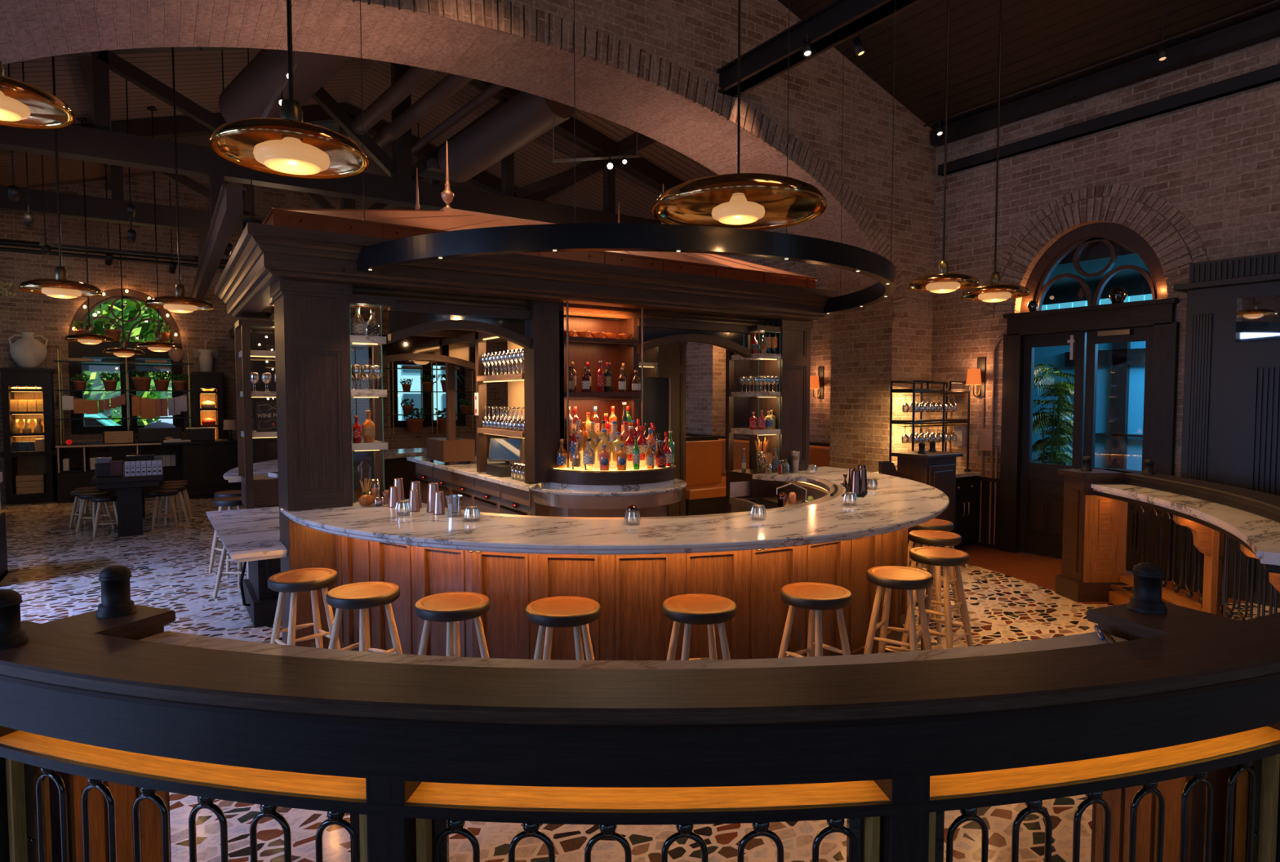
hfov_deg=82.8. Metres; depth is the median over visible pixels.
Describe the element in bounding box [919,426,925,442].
wine glass
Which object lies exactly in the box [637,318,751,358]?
arch
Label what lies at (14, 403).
bag
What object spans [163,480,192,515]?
stool
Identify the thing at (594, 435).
liquor bottle
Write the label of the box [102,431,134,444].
wooden crate
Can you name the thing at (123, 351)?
pendant lamp
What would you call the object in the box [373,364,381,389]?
wine glass
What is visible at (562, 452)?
liquor bottle
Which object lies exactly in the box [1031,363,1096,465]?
potted palm
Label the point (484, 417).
wine glass
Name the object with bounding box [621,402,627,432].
liquor bottle
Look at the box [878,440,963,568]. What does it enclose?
cabinet
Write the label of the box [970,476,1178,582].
trim
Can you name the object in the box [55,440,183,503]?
countertop
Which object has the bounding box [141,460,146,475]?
carton
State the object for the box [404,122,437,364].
pendant lamp
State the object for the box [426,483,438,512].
cup
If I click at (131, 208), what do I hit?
track spotlight
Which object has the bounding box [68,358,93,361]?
wooden board
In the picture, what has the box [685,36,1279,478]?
wall
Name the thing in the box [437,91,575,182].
air duct
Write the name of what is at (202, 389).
bowl
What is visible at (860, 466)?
cup
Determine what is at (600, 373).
liquor bottle
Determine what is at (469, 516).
candle
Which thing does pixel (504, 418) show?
wine glass
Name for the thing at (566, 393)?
shelf
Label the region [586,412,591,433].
liquor bottle
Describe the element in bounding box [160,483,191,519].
stool
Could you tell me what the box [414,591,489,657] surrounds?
bar stool
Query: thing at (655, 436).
liquor bottle
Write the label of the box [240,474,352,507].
pillar base
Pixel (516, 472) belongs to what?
tumbler
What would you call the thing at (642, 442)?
liquor bottle
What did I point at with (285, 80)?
track
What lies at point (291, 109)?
socket
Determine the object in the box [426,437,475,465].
coffee grinder
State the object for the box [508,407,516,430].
wine glass
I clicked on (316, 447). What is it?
pillar
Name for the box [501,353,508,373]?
wine glass
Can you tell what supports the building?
on the ground
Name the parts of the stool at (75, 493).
leg, leg, seat, leg, leg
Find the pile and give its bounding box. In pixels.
[163,438,191,442]
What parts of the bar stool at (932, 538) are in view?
leg, seat, leg, leg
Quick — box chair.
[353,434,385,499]
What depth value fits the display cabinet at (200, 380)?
13.75 m
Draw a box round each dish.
[564,330,575,336]
[575,331,590,337]
[590,332,604,337]
[604,333,618,338]
[617,333,632,339]
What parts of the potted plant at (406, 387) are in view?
pot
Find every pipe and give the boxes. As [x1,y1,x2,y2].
[0,239,228,264]
[0,246,225,269]
[339,66,436,142]
[364,73,473,160]
[411,83,506,155]
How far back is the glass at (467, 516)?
4.25 m
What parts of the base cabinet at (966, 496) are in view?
drawer, door, door, drawer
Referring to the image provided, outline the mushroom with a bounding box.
[164,436,173,439]
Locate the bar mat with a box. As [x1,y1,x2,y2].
[830,483,867,497]
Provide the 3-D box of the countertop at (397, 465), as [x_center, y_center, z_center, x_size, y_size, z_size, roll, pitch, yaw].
[-3.434,0.854,8.745,1.474,1.070,4.229,1,3,17]
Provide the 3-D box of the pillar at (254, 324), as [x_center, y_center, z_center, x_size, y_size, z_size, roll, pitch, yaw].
[-3.203,-0.344,6.755,0.940,1.510,0.480,-2,3,-33]
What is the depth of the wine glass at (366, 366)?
4.99 m
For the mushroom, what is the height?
0.110 m
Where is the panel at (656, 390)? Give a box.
[639,377,671,516]
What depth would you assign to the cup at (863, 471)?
5.56 m
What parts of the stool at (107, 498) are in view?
leg, leg, seat, leg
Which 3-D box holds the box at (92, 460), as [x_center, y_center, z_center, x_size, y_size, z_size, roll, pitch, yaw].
[-9.518,0.564,12.636,0.075,0.200,0.150,-2,3,-33]
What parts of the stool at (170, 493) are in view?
leg, seat, leg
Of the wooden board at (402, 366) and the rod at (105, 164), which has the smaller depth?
the rod at (105, 164)
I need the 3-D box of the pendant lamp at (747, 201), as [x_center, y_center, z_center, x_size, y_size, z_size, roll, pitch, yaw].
[0.525,-3.100,3.786,0.919,3.973,0.919,-2,4,-42]
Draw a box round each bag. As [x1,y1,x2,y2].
[8,386,17,389]
[9,400,17,411]
[17,386,26,389]
[17,400,27,411]
[26,386,35,389]
[27,400,36,411]
[35,386,42,389]
[36,400,43,411]
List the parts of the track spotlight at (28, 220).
hanging rod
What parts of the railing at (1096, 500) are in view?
newel panel, foot rail, rail, cap rail, bolted iron plate, post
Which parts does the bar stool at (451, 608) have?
leg, leg, seat, leg, leg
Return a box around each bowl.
[200,388,214,391]
[200,400,215,408]
[201,417,216,425]
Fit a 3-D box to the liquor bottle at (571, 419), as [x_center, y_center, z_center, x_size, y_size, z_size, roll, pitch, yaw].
[-0.575,-0.051,5.853,0.070,0.291,0.071,-1,3,-16]
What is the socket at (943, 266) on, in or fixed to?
attached to the pendant lamp at (944, 282)
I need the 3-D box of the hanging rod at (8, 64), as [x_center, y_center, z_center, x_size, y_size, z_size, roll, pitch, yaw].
[-6.659,-3.395,7.676,0.014,1.440,0.016,-2,3,-33]
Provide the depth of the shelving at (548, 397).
5.71 m
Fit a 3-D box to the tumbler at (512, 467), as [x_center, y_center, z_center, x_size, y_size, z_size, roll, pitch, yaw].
[-1.132,0.362,6.537,0.072,0.140,0.070,-2,3,-33]
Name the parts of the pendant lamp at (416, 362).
rod, lamp shade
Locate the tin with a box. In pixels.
[777,492,786,505]
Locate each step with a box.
[564,442,569,453]
[566,458,644,469]
[595,452,612,460]
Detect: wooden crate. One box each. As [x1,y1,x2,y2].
[13,473,46,494]
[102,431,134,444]
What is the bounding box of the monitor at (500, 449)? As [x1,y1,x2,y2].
[488,438,522,461]
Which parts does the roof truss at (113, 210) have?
post, post, king post, post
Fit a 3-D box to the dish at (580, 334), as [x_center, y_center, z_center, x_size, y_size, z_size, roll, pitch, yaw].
[-0.462,-0.778,5.894,0.126,0.050,0.126,-2,3,-33]
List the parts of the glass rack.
hanging rail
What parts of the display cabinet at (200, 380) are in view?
panel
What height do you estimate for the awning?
0.360 m
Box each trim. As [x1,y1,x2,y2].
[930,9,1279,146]
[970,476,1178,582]
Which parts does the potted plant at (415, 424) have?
pot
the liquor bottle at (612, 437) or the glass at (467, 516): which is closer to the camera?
the glass at (467, 516)
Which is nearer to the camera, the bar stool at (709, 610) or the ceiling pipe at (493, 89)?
the bar stool at (709, 610)
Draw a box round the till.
[485,438,522,477]
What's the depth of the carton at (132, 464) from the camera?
9.35 m
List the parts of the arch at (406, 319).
mirror panel, head rail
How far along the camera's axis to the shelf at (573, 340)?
5.97 m
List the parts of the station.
splash panel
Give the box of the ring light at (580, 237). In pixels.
[357,0,895,314]
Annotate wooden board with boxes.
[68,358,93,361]
[145,360,167,362]
[401,365,422,368]
[440,366,459,368]
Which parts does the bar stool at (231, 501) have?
leg, seat, leg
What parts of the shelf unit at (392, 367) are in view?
brass post, brass post, shelf, brass post, brass post, brass post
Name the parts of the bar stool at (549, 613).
leg, leg, seat, leg, leg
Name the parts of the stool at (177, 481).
seat, leg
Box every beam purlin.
[77,55,111,189]
[527,132,656,200]
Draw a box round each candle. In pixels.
[398,507,408,511]
[467,514,477,518]
[627,516,636,521]
[753,512,763,517]
[846,498,854,502]
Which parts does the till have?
cash drawer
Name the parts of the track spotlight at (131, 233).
rod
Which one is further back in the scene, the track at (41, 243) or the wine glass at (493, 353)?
the track at (41, 243)
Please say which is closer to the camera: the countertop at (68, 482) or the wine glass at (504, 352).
the wine glass at (504, 352)
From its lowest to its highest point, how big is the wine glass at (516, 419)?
0.204 m
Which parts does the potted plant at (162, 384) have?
pot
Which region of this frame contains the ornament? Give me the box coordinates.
[66,439,72,444]
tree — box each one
[0,280,22,333]
[82,340,172,425]
[83,298,169,342]
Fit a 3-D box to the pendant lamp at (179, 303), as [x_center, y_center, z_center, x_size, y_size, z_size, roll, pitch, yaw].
[-4.435,-2.825,6.928,0.569,3.366,0.569,1,3,14]
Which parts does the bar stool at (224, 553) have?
leg, leg, leg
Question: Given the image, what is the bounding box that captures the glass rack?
[888,380,971,471]
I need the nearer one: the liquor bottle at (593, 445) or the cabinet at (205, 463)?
the liquor bottle at (593, 445)
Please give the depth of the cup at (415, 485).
4.74 m
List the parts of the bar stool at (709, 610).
leg, leg, seat, leg, leg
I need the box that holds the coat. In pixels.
[353,450,385,488]
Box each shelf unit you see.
[53,348,195,444]
[384,361,475,435]
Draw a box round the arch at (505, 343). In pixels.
[502,341,507,373]
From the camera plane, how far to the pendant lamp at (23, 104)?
3.73 m
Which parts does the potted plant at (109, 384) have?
pot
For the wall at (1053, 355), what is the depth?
9.78 m
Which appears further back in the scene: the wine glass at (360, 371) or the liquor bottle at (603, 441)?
the liquor bottle at (603, 441)
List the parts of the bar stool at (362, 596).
leg, seat, leg, leg, leg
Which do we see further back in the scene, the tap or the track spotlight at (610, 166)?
the track spotlight at (610, 166)
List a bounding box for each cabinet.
[0,367,66,505]
[160,438,240,499]
[191,372,223,439]
[230,317,277,507]
[872,470,980,547]
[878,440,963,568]
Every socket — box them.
[0,61,4,92]
[54,266,67,279]
[85,325,93,333]
[120,340,126,347]
[155,333,162,341]
[174,284,185,297]
[280,98,303,141]
[730,189,746,196]
[937,260,948,273]
[989,271,999,284]
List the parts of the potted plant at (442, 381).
pot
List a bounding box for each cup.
[388,486,399,507]
[393,478,404,505]
[408,489,419,511]
[410,480,422,508]
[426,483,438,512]
[433,491,444,515]
[788,492,795,503]
[790,451,799,472]
[848,467,855,485]
[848,470,862,494]
[857,464,866,470]
[858,468,867,491]
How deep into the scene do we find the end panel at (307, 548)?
4.74 m
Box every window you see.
[67,288,184,434]
[390,360,465,427]
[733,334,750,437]
[1041,293,1152,310]
[1046,240,1150,291]
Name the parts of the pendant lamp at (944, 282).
lamp shade, rod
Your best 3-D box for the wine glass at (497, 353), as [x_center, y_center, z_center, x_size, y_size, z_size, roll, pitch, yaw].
[-1.291,-0.622,6.695,0.083,0.213,0.083,-2,3,-33]
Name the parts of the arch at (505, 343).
mirror panel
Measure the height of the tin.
0.110 m
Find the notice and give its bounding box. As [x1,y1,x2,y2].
[474,392,478,415]
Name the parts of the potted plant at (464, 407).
pot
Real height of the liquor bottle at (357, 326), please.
0.206 m
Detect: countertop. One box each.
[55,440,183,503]
[222,448,426,507]
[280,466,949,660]
[406,455,549,516]
[729,494,807,512]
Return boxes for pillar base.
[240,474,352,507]
[725,468,782,513]
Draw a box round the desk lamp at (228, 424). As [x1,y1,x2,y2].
[222,419,236,439]
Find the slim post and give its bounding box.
[240,319,253,508]
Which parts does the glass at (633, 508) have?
metal lid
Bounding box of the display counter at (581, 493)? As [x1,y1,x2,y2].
[529,464,686,517]
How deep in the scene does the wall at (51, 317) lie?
13.44 m
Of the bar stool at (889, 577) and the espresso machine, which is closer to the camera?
the bar stool at (889, 577)
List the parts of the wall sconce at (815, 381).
lamp shade, arm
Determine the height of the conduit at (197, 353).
0.415 m
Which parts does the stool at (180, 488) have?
leg, leg, seat, leg, leg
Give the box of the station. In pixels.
[729,480,828,512]
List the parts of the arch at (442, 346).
mirror panel, head rail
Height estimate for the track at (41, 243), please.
0.040 m
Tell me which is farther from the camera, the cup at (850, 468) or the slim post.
the slim post
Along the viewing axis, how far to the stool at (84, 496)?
9.68 m
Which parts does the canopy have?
moulding, cornice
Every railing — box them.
[0,562,1279,861]
[1054,456,1279,621]
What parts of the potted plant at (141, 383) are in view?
pot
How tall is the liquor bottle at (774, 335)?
0.310 m
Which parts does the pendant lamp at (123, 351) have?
rod, lamp shade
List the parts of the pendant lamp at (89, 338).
rod, lamp shade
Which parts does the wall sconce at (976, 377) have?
lamp shade, arm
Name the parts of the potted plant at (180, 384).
pot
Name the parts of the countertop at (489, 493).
handle, fridge door, fridge door, handle, handle, fridge door, handle, fridge door, handle, fridge door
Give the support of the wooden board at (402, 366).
on the shelf unit at (392, 367)
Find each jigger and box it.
[382,491,388,504]
[384,489,389,502]
[843,474,847,484]
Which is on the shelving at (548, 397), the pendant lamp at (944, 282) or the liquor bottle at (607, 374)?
the liquor bottle at (607, 374)
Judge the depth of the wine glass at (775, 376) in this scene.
6.99 m
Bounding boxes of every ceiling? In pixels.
[0,48,717,220]
[777,0,1279,129]
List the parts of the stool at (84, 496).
leg, leg, seat, leg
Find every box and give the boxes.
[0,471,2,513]
[12,441,20,451]
[19,441,27,451]
[27,441,35,451]
[35,438,44,450]
[62,457,69,471]
[89,457,96,469]
[162,454,165,466]
[165,454,170,466]
[170,454,175,466]
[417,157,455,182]
[954,425,965,446]
[979,428,994,451]
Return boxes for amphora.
[8,332,48,368]
[168,346,184,361]
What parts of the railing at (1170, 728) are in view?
post, bolted iron plate, bolted iron plate, post, bolted iron plate, rail, cap rail, bolted iron plate, post, bolted iron plate, bolted iron plate, post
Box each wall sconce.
[809,367,823,398]
[965,358,986,397]
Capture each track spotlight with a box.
[8,177,19,201]
[22,62,34,226]
[40,155,51,254]
[104,251,112,265]
[125,79,136,242]
[125,197,135,217]
[168,257,176,273]
[223,243,232,255]
[277,90,284,106]
[606,151,613,169]
[621,149,627,164]
[801,32,812,57]
[851,33,866,57]
[934,118,943,137]
[1156,38,1168,62]
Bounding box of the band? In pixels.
[937,63,1279,176]
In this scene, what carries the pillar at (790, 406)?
on the pillar base at (758, 488)
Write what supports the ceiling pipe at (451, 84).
attached to the roof truss at (100, 144)
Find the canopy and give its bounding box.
[214,141,839,332]
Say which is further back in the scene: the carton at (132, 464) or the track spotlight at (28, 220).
the carton at (132, 464)
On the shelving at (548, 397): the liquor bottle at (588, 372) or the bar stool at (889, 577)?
the liquor bottle at (588, 372)
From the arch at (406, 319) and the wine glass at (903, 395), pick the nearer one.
the arch at (406, 319)
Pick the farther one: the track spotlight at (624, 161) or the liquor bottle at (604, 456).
the track spotlight at (624, 161)
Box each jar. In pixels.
[198,349,213,372]
[368,478,379,500]
[373,496,384,506]
[1026,300,1038,311]
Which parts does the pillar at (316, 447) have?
case frame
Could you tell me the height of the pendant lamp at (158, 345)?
3.472 m
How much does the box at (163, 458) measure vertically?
0.200 m
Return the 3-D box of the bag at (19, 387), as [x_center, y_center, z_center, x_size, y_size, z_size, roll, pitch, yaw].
[-10.425,-0.803,12.243,0.109,0.190,0.080,-2,3,-33]
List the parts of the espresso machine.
lid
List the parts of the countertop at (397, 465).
panel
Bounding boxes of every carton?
[124,461,130,476]
[129,461,135,475]
[135,461,141,475]
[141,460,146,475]
[146,460,151,475]
[151,460,156,475]
[156,460,162,475]
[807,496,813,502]
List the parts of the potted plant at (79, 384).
pot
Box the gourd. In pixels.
[358,490,373,506]
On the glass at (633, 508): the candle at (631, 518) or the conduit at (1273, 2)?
the candle at (631, 518)
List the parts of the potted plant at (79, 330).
pot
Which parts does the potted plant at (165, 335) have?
pot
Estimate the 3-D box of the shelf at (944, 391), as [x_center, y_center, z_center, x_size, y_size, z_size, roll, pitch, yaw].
[3.436,-0.305,8.573,1.060,0.378,0.300,-2,3,-33]
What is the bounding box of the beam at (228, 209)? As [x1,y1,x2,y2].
[189,184,246,299]
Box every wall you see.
[0,0,935,472]
[0,174,508,501]
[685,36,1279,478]
[1031,280,1151,471]
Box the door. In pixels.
[998,222,1179,581]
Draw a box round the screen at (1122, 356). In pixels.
[1064,342,1145,469]
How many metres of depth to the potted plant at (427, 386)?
16.01 m
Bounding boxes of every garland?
[61,393,125,413]
[128,393,188,418]
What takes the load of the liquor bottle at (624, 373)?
on the shelving at (548, 397)
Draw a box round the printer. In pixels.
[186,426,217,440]
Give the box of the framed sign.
[256,402,276,431]
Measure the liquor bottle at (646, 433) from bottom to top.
0.282 m
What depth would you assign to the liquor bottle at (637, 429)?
5.97 m
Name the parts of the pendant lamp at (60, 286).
rod, lamp shade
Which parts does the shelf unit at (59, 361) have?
brass post, brass post, shelf, brass post, brass post, brass post, brass post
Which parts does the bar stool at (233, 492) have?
leg, seat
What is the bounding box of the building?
[397,364,445,420]
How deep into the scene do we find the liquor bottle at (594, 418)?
6.01 m
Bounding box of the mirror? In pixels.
[1235,294,1279,342]
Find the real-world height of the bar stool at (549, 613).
0.763 m
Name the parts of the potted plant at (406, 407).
pot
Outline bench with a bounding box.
[685,435,725,515]
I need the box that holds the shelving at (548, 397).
[524,299,643,485]
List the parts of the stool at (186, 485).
leg, leg, seat, leg, leg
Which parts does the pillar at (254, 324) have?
case frame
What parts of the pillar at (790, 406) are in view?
case frame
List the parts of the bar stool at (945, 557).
leg, leg, seat, leg, leg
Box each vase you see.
[11,419,20,433]
[22,418,31,433]
[33,418,43,433]
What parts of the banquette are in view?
seat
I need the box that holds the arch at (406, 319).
[387,301,531,349]
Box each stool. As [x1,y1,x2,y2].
[69,489,104,529]
[73,486,108,524]
[75,492,115,532]
[91,494,117,537]
[149,489,178,529]
[157,485,188,524]
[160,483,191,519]
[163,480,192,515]
[208,496,244,577]
[209,489,241,561]
[213,545,248,598]
[267,568,340,649]
[325,581,403,653]
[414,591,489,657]
[525,595,600,660]
[662,593,736,660]
[777,582,852,657]
[863,565,933,653]
[900,546,973,650]
[907,518,959,617]
[908,529,964,644]
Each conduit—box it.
[193,337,231,358]
[923,0,1279,127]
[978,335,1003,545]
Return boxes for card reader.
[267,471,278,478]
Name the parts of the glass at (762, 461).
glass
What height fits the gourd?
0.101 m
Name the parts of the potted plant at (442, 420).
pot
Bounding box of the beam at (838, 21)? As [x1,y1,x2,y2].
[715,0,923,97]
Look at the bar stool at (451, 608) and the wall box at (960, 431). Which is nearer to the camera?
the bar stool at (451, 608)
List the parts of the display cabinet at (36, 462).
panel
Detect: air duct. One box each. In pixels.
[218,48,354,122]
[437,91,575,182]
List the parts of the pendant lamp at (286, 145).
lamp shade, rod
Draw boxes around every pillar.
[234,313,352,475]
[270,279,395,511]
[639,342,687,516]
[725,319,813,471]
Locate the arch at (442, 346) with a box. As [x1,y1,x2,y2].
[351,326,488,375]
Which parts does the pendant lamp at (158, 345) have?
rod, lamp shade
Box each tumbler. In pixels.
[510,462,517,479]
[513,463,521,479]
[517,464,524,480]
[521,465,524,481]
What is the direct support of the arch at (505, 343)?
attached to the pillar at (669, 360)
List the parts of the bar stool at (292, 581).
leg, leg, seat, leg, leg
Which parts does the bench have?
backrest, seat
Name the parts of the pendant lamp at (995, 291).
lamp shade, rod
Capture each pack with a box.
[94,462,111,477]
[95,457,112,463]
[109,459,123,476]
[125,453,154,474]
[153,454,163,472]
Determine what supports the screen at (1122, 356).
on the floor at (1041, 571)
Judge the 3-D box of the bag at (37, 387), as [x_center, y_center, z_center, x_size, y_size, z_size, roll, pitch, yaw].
[-10.224,-0.809,12.375,0.109,0.190,0.080,-2,3,-33]
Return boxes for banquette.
[685,433,830,483]
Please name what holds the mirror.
attached to the wall paneling
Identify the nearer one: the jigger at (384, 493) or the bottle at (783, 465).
the jigger at (384, 493)
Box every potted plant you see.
[70,373,89,390]
[72,320,95,333]
[99,372,119,390]
[100,320,124,341]
[118,369,158,390]
[151,324,172,342]
[151,370,172,390]
[169,373,188,390]
[399,377,413,391]
[400,398,414,413]
[403,408,426,432]
[420,374,435,391]
[431,373,467,391]
[434,408,457,431]
[457,398,471,413]
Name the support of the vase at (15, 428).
in the display cabinet at (36, 462)
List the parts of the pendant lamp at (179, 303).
rod, lamp shade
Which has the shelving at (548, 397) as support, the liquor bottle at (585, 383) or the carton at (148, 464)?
the liquor bottle at (585, 383)
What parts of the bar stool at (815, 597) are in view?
leg, leg, seat, leg, leg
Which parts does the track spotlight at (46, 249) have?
rod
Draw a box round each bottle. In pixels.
[351,305,364,335]
[351,415,362,443]
[362,410,375,442]
[366,309,379,336]
[556,439,566,468]
[564,406,573,443]
[568,366,574,391]
[569,428,577,461]
[571,361,576,391]
[571,442,580,470]
[572,406,579,430]
[575,419,583,460]
[581,366,590,391]
[582,422,587,450]
[582,438,595,470]
[583,362,591,391]
[585,430,595,453]
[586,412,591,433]
[586,422,598,452]
[591,406,599,434]
[596,360,604,391]
[597,429,611,462]
[598,420,608,442]
[599,444,609,471]
[600,413,611,435]
[604,362,611,391]
[608,362,613,391]
[608,406,617,430]
[608,421,621,453]
[612,432,624,462]
[615,444,626,470]
[617,367,626,391]
[619,363,626,391]
[620,422,628,452]
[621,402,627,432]
[624,426,634,461]
[626,405,631,431]
[631,369,640,391]
[631,420,638,438]
[632,437,639,470]
[635,421,639,437]
[637,426,648,460]
[644,422,648,438]
[644,440,654,469]
[646,427,655,453]
[652,425,657,451]
[654,440,666,467]
[656,433,660,448]
[662,431,667,448]
[662,437,671,466]
[668,431,674,465]
[741,448,746,472]
[749,412,757,429]
[750,333,758,353]
[759,333,763,353]
[759,409,764,429]
[760,342,766,353]
[763,322,771,353]
[764,411,773,429]
[769,409,775,429]
[770,321,777,354]
[773,448,778,472]
[777,460,782,474]
[781,460,785,473]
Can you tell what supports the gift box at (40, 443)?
in the display cabinet at (36, 462)
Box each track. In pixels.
[40,242,194,259]
[260,50,297,117]
[552,124,640,162]
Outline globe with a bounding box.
[1107,286,1127,303]
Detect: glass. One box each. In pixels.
[250,372,258,391]
[250,373,257,391]
[262,373,269,391]
[263,373,271,391]
[351,364,361,389]
[351,365,358,389]
[358,365,368,389]
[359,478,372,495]
[362,364,372,389]
[368,365,378,389]
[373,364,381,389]
[395,500,411,515]
[445,494,462,516]
[464,506,480,521]
[480,353,488,375]
[481,406,488,427]
[484,353,492,375]
[484,406,493,428]
[488,352,496,375]
[488,406,496,428]
[491,352,500,374]
[492,407,500,428]
[493,406,501,427]
[495,351,503,374]
[496,407,504,429]
[499,351,508,374]
[500,407,508,429]
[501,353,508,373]
[503,351,512,374]
[504,407,512,430]
[507,350,516,373]
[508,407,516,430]
[511,349,520,373]
[512,407,521,431]
[515,348,524,373]
[516,408,524,431]
[520,348,524,361]
[521,419,524,431]
[624,504,640,524]
[739,376,745,391]
[746,376,752,391]
[750,376,756,391]
[750,504,766,519]
[755,436,768,472]
[757,376,763,391]
[761,376,768,391]
[764,452,773,474]
[765,376,772,391]
[769,376,776,391]
[773,376,779,391]
[807,464,817,474]
[843,492,857,505]
[866,478,877,489]
[901,426,908,443]
[902,395,908,412]
[911,426,918,444]
[917,426,924,443]
[918,395,924,412]
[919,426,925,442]
[923,426,929,443]
[924,395,930,412]
[928,426,935,443]
[929,395,935,412]
[934,426,941,442]
[935,395,941,412]
[946,395,952,412]
[946,432,951,442]
[951,395,957,411]
[951,425,956,441]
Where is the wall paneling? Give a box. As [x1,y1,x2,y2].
[1173,251,1279,608]
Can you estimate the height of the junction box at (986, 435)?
0.260 m
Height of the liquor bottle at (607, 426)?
0.231 m
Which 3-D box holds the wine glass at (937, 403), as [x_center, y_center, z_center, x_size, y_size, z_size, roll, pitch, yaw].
[3.506,-0.320,8.535,0.076,0.194,0.076,-2,3,-33]
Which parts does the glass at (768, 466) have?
glass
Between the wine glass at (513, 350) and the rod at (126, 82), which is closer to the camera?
the wine glass at (513, 350)
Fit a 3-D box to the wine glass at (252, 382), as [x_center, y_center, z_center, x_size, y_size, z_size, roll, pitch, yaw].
[-3.489,-0.440,6.550,0.065,0.166,0.065,-2,3,-33]
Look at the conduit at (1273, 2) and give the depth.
6.81 m
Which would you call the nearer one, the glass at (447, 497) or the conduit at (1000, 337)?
the glass at (447, 497)
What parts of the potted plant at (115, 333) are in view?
pot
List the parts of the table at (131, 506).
leg, leg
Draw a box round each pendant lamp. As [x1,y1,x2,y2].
[0,61,75,128]
[17,56,102,298]
[63,117,114,344]
[102,223,145,356]
[135,106,182,351]
[144,47,214,313]
[208,0,368,178]
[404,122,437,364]
[652,0,826,230]
[907,0,979,293]
[960,0,1030,302]
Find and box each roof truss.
[0,46,684,223]
[0,102,546,236]
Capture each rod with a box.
[7,62,13,177]
[105,164,109,248]
[125,81,130,197]
[168,137,172,257]
[221,49,226,184]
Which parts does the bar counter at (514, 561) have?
panel, panel, panel, panel, panel, panel, foot rail, steel drip rail, panel, panel, panel, panel, panel, panel, panel, panel, panel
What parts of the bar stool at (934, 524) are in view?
leg, leg, leg, seat, leg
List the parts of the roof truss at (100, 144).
post, king post, post, post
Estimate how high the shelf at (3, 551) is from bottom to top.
0.620 m
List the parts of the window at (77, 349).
arch frame, frame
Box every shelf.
[0,512,8,582]
[8,388,44,452]
[200,391,217,426]
[238,350,276,437]
[349,335,387,450]
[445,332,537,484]
[476,373,524,437]
[529,478,686,496]
[564,336,639,345]
[564,391,641,396]
[639,362,657,368]
[730,353,781,435]
[892,388,968,422]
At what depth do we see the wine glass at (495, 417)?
6.79 m
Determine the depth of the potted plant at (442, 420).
16.22 m
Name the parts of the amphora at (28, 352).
handle, handle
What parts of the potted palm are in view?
stem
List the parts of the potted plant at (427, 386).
pot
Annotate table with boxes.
[91,463,163,537]
[206,506,287,627]
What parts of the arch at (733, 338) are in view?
mirror panel, head rail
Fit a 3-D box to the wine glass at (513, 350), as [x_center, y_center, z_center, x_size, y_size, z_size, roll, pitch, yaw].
[-1.086,-0.608,6.385,0.083,0.213,0.083,-2,3,-33]
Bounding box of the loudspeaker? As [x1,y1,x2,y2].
[242,48,262,230]
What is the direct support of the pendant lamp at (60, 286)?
hanging from the ceiling at (197, 74)
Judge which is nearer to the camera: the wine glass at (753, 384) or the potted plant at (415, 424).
the wine glass at (753, 384)
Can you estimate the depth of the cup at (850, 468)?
5.90 m
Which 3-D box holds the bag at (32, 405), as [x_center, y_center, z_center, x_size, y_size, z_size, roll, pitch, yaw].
[-10.325,-0.431,12.327,0.109,0.200,0.080,-2,3,-33]
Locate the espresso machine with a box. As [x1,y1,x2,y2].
[137,422,182,443]
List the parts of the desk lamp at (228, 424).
lamp shade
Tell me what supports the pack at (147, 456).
on the table at (131, 506)
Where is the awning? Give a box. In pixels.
[82,357,171,372]
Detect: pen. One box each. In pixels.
[1093,624,1105,640]
[1101,629,1115,643]
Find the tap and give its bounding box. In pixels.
[776,482,806,502]
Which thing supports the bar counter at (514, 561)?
on the floor at (55, 569)
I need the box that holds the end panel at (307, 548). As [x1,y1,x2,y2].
[279,497,381,648]
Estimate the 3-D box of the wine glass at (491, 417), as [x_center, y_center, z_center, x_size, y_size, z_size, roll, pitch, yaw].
[-1.393,-0.126,6.874,0.079,0.204,0.079,-2,3,-33]
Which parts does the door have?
arch frame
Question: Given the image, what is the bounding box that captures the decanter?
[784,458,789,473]
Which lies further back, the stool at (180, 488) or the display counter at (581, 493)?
the stool at (180, 488)
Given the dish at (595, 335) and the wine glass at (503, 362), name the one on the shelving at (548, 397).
the dish at (595, 335)
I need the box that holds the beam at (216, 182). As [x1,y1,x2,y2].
[197,174,224,265]
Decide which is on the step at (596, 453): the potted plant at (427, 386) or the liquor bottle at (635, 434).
the liquor bottle at (635, 434)
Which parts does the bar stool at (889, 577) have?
leg, leg, seat, leg, leg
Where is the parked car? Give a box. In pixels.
[84,413,119,426]
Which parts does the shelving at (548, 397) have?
post, panel, bronze rail, post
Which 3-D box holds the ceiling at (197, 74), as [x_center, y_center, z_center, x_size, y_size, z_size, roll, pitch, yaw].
[-4.314,-4.629,11.060,12.000,1.995,10.240,-2,3,-33]
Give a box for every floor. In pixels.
[0,495,1279,861]
[954,544,1249,604]
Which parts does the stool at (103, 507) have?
leg, seat, leg, leg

